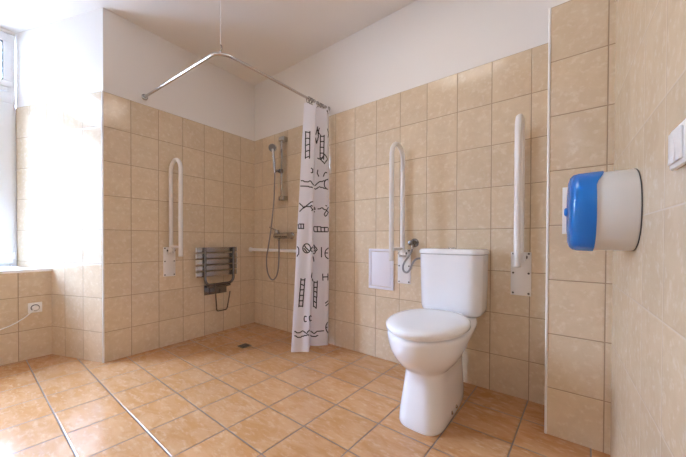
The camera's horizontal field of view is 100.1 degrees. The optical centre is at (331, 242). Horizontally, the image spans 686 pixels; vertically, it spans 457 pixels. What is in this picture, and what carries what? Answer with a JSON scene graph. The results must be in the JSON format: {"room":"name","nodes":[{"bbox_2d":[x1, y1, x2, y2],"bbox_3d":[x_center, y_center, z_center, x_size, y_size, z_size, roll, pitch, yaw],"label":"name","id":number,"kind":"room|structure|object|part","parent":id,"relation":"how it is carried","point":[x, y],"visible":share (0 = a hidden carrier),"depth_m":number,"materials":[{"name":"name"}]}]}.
{"room":"accessible bathroom","nodes":[
{"label":"accessible bathroom","id":0,"kind":"room"},
{"bbox_2d":[0,28,14,35],"bbox_3d":[-2.978,-1.695,1.956,0.164,0.020,1.098,1,1,38],"label":"wall","id":1,"kind":"structure","parent":0,"point":[1,29],"depth_m":2.31,"materials":[{"name":"white paint"}]},
{"bbox_2d":[0,271,51,365],"bbox_3d":[-2.834,0.546,1.860,0.547,0.652,1.400,1,1,38],"label":"wall","id":2,"kind":"structure","parent":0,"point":[31,337],"depth_m":2.13,"materials":[{"name":"beige tile"}]},
{"bbox_2d":[0,31,16,266],"bbox_3d":[-2.928,-0.743,1.924,0.110,1.879,1.094,1,1,38],"label":"window","id":3,"kind":"structure","parent":2,"relation":"attached to","point":[8,237],"depth_m":2.30,"materials":[{"name":"white plastic"}]},
{"bbox_3d":[-2.705,-1.457,2.218,0.068,0.410,0.315,1,1,38],"label":"sash","id":4,"kind":"part","parent":3,"relation":"part of","materials":[{"name":"white plastic"}]},
{"bbox_3d":[-2.705,-0.519,2.223,0.078,1.375,0.318,1,1,38],"label":"sash","id":5,"kind":"part","parent":3,"relation":"part of","materials":[{"name":"white plastic"}]},
{"bbox_2d":[28,302,41,312],"bbox_3d":[-2.239,0.488,2.168,0.011,0.076,0.076,1,1,38],"label":"wall socket","id":6,"kind":"object","parent":2,"relation":"attached to","point":[39,304],"visible":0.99,"depth_m":2.17,"materials":[{"name":"white plastic"}]},
{"bbox_2d":[0,305,38,329],"bbox_3d":[-2.482,0.672,1.767,0.045,0.402,0.977,1,1,32],"label":"lead","id":7,"kind":"object","parent":6,"relation":"attached to","point":[35,307],"visible":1,"depth_m":2.13,"materials":[{"name":"white plastic"}]},
{"bbox_3d":[-2.490,0.686,1.757,0.044,0.376,0.951,1,1,32],"label":"cord","id":8,"kind":"part","parent":7,"relation":"part of","materials":[{"name":"white plastic"}]},
{"bbox_2d":[15,7,254,362],"bbox_3d":[-1.743,-0.422,2.828,1.060,2.575,1.781,1,1,38],"label":"wall","id":9,"kind":"structure","parent":0,"point":[204,118],"depth_m":2.27,"materials":[{"name":"beige tile"}]},
{"bbox_2d":[0,267,51,273],"bbox_3d":[-2.769,0.210,1.807,0.401,0.020,1.404,1,1,38],"label":"window sill","id":10,"kind":"structure","parent":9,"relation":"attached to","point":[3,270],"depth_m":2.15,"materials":[{"name":"white"}]},
{"bbox_2d":[101,91,104,362],"bbox_3d":[-1.657,-0.112,2.082,0.012,1.969,0.011,1,1,38],"label":"trim","id":11,"kind":"structure","parent":9,"relation":"attached to","point":[102,92],"depth_m":2.08,"materials":[{"name":"white plastic"}]},
{"bbox_2d":[163,158,182,276],"bbox_3d":[-1.289,-0.207,2.366,0.227,0.981,0.098,1,1,38],"label":"grab rail","id":12,"kind":"object","parent":9,"relation":"attached to","point":[168,252],"visible":1,"depth_m":2.40,"materials":[{"name":"white metal"}]},
{"bbox_3d":[-1.377,0.159,2.438,0.006,0.247,0.098,1,1,38],"label":"wall plate","id":13,"kind":"part","parent":12,"relation":"part of","materials":[{"name":"white metal"}]},
{"bbox_2d":[195,247,236,310],"bbox_3d":[-1.089,0.347,2.741,0.090,0.612,0.422,1,1,38],"label":"shower bench","id":14,"kind":"object","parent":9,"relation":"attached to","point":[221,287],"visible":1,"depth_m":2.73,"materials":[{"name":"silver metal"}]},
{"bbox_3d":[-1.119,0.444,2.771,0.008,0.092,0.231,1,1,38],"label":"wall plate","id":15,"kind":"part","parent":14,"relation":"part of","materials":[{"name":"silver metal"}]},
{"bbox_3d":[-1.065,0.221,2.734,0.024,0.360,0.317,1,1,38],"label":"tube frame","id":16,"kind":"part","parent":14,"relation":"part of","materials":[{"name":"silver metal"}]},
{"bbox_2d":[141,0,329,110],"bbox_3d":[-0.713,-1.415,2.065,1.504,0.566,0.674,0,1,-8],"label":"rail","id":17,"kind":"object","parent":9,"relation":"attached to","point":[144,96],"visible":0.88,"depth_m":1.94,"materials":[{"name":"grey metal"}]},
{"bbox_3d":[-0.714,-1.155,2.066,1.477,0.020,0.651,0,1,-8],"label":"rail","id":18,"kind":"part","parent":17,"relation":"part of","materials":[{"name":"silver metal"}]},
{"bbox_2d":[291,96,328,351],"bbox_3d":[-0.143,-0.166,2.314,0.116,2.014,0.386,1,1,41],"label":"shower curtain","id":19,"kind":"object","parent":17,"relation":"hanging from","point":[311,290],"visible":0.98,"depth_m":2.29,"materials":[{"name":"white fabric"}]},
{"bbox_2d":[0,0,416,85],"bbox_3d":[-1.272,-1.731,1.075,3.936,0.080,3.950,1,1,38],"label":"ceiling","id":20,"kind":"structure","parent":0,"point":[270,36],"depth_m":2.20,"materials":[{"name":"white paint"}]},
{"bbox_2d":[0,322,610,456],"bbox_3d":[-1.068,0.927,0.935,3.396,0.080,3.950,1,1,38],"label":"floor","id":21,"kind":"structure","parent":0,"point":[209,395],"depth_m":1.52,"materials":[{"name":"tile"}]},
{"bbox_2d":[238,343,251,347],"bbox_3d":[-0.740,0.871,2.436,0.090,0.003,0.090,1,1,38],"label":"floor drain","id":22,"kind":"object","parent":21,"relation":"on","point":[244,345],"visible":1,"depth_m":2.44,"materials":[{"name":"silver metal"}]},
{"bbox_2d":[386,247,488,435],"bbox_3d":[0.560,0.457,1.550,0.384,0.856,0.753,1,1,40],"label":"toilet","id":23,"kind":"object","parent":21,"relation":"on","point":[430,341],"visible":1,"depth_m":1.40,"materials":[{"name":"white ceramic"}]},
{"bbox_3d":[0.488,0.423,1.465,0.362,0.010,0.509,1,1,40],"label":"seat","id":24,"kind":"part","parent":23,"relation":"part of","materials":[{"name":"white plastic"}]},
{"bbox_3d":[0.486,0.398,1.461,0.384,0.039,0.523,1,1,40],"label":"lid","id":25,"kind":"part","parent":23,"relation":"part of","materials":[{"name":"white plastic"}]},
{"bbox_3d":[0.561,0.658,1.554,0.370,0.454,0.746,1,1,40],"label":"bowl","id":26,"kind":"part","parent":23,"relation":"part of","materials":[{"name":"white ceramic"}]},
{"bbox_3d":[0.734,0.245,1.754,0.362,0.356,0.204,1,1,40],"label":"tank","id":27,"kind":"part","parent":23,"relation":"part of","materials":[{"name":"white ceramic"}]},
{"bbox_3d":[0.734,0.050,1.751,0.372,0.032,0.213,1,1,40],"label":"tank lid","id":28,"kind":"part","parent":23,"relation":"part of","materials":[{"name":"white ceramic"}]},
{"bbox_2d":[254,0,551,404],"bbox_3d":[0.286,-0.410,2.311,2.788,2.575,0.100,1,1,38],"label":"wall","id":29,"kind":"structure","parent":0,"point":[447,81],"depth_m":1.97,"materials":[{"name":"beige tile"}]},
{"bbox_2d":[249,247,295,252],"bbox_3d":[-0.538,0.073,2.845,0.828,0.054,0.065,1,1,37],"label":"wall rail","id":30,"kind":"object","parent":29,"relation":"attached to","point":[251,249],"visible":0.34,"depth_m":2.86,"materials":[{"name":"white plastic"}]},
{"bbox_2d":[269,227,293,240],"bbox_3d":[-0.485,-0.089,2.774,0.234,0.139,0.121,1,1,38],"label":"shower mixer","id":31,"kind":"object","parent":29,"relation":"attached to","point":[277,235],"visible":1,"depth_m":2.75,"materials":[{"name":"silver metal"}]},
{"bbox_2d":[276,136,287,200],"bbox_3d":[-0.486,-0.721,2.787,0.081,0.615,0.093,1,1,38],"label":"shower rail","id":32,"kind":"object","parent":29,"relation":"attached to","point":[282,139],"visible":1,"depth_m":2.78,"materials":[{"name":"silver metal"}]},
{"bbox_2d":[266,143,279,279],"bbox_3d":[-0.594,-0.292,2.800,0.190,1.323,0.081,1,1,38],"label":"shower head","id":33,"kind":"object","parent":32,"relation":"hanging from","point":[272,147],"visible":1,"depth_m":2.77},
{"bbox_3d":[-0.559,-0.790,2.766,0.045,0.232,0.031,0,1,9],"label":"handle","id":34,"kind":"part","parent":33,"relation":"part of","materials":[{"name":"silver metal"}]},
{"bbox_3d":[-0.485,-0.722,2.782,0.026,0.585,0.010,1,1,38],"label":"rail","id":35,"kind":"part","parent":32,"relation":"part of","materials":[{"name":"silver metal"}]},
{"bbox_2d":[369,249,393,290],"bbox_3d":[0.373,0.198,2.175,0.208,0.306,0.012,1,1,38],"label":"access panel","id":36,"kind":"object","parent":29,"relation":"attached to","point":[381,272],"visible":0.81,"depth_m":2.17,"materials":[{"name":"white plastic"}]},
{"bbox_3d":[0.374,0.198,2.177,0.162,0.260,0.008,1,1,38],"label":"door","id":37,"kind":"part","parent":36,"relation":"part of","materials":[{"name":"white plastic"}]},
{"bbox_2d":[389,142,410,283],"bbox_3d":[0.455,-0.197,1.972,0.098,0.981,0.227,1,1,38],"label":"grab rail","id":38,"kind":"object","parent":29,"relation":"attached to","point":[405,278],"visible":1,"depth_m":2.02,"materials":[{"name":"white metal"}]},
{"bbox_3d":[0.522,0.169,2.063,0.098,0.247,0.006,1,1,38],"label":"wall plate","id":39,"kind":"part","parent":38,"relation":"part of","materials":[{"name":"white metal"}]},
{"bbox_2d":[402,238,419,272],"bbox_3d":[0.569,0.089,1.968,0.162,0.241,0.096,1,1,38],"label":"valve","id":40,"kind":"object","parent":29,"relation":"attached to","point":[414,242],"visible":0.89,"depth_m":1.98,"materials":[{"name":"silver metal"}]},
{"bbox_2d":[511,114,531,296],"bbox_3d":[1.009,-0.191,1.541,0.098,0.981,0.227,1,1,38],"label":"grab rail","id":41,"kind":"object","parent":29,"relation":"attached to","point":[520,260],"visible":1,"depth_m":1.54,"materials":[{"name":"white metal"}]},
{"bbox_3d":[1.075,0.175,1.631,0.098,0.247,0.006,1,1,38],"label":"wall plate","id":42,"kind":"part","parent":41,"relation":"part of","materials":[{"name":"white metal"}]},
{"bbox_2d":[547,0,615,454],"bbox_3d":[1.177,-0.398,1.373,0.219,2.575,0.282,1,1,38],"label":"wall pillar","id":43,"kind":"structure","parent":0,"point":[583,32],"depth_m":1.26,"materials":[{"name":"beige tile"}]},
{"bbox_2d":[544,8,550,433],"bbox_3d":[1.003,-0.096,1.333,0.010,1.969,0.010,1,1,38],"label":"trim","id":44,"kind":"structure","parent":43,"relation":"attached to","point":[549,23],"depth_m":1.33,"materials":[{"name":"white plastic"}]},
{"bbox_2d":[562,187,567,233],"bbox_3d":[1.081,-0.145,1.269,0.095,0.209,0.003,1,1,38],"label":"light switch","id":45,"kind":"object","parent":43,"relation":"attached to","point":[564,199],"visible":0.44,"depth_m":1.29,"materials":[{"name":"white plastic"}]},
{"bbox_2d":[610,0,685,456],"bbox_3d":[0.266,-0.387,-0.052,0.100,2.575,3.850,1,1,38],"label":"wall","id":46,"kind":"structure","parent":0,"point":[648,357],"depth_m":0.72,"materials":[{"name":"beige tile"}]},
{"bbox_2d":[564,168,642,250],"bbox_3d":[0.875,-0.102,0.950,0.168,0.259,0.280,1,1,38],"label":"dispenser","id":47,"kind":"object","parent":46,"relation":"attached to","point":[603,210],"visible":1,"depth_m":0.85,"materials":[{"name":"blue"}]},
{"bbox_3d":[0.940,-0.101,0.899,0.002,0.254,0.274,1,1,38],"label":"plate","id":48,"kind":"part","parent":47,"relation":"part of","materials":[{"name":"grey plastic"}]},
{"bbox_2d":[668,119,685,170],"bbox_3d":[0.653,-0.183,0.539,0.014,0.078,0.092,1,1,38],"label":"light switch","id":49,"kind":"object","parent":46,"relation":"attached to","point":[677,137],"visible":1,"depth_m":0.53,"materials":[{"name":"white plastic"}]}
]}

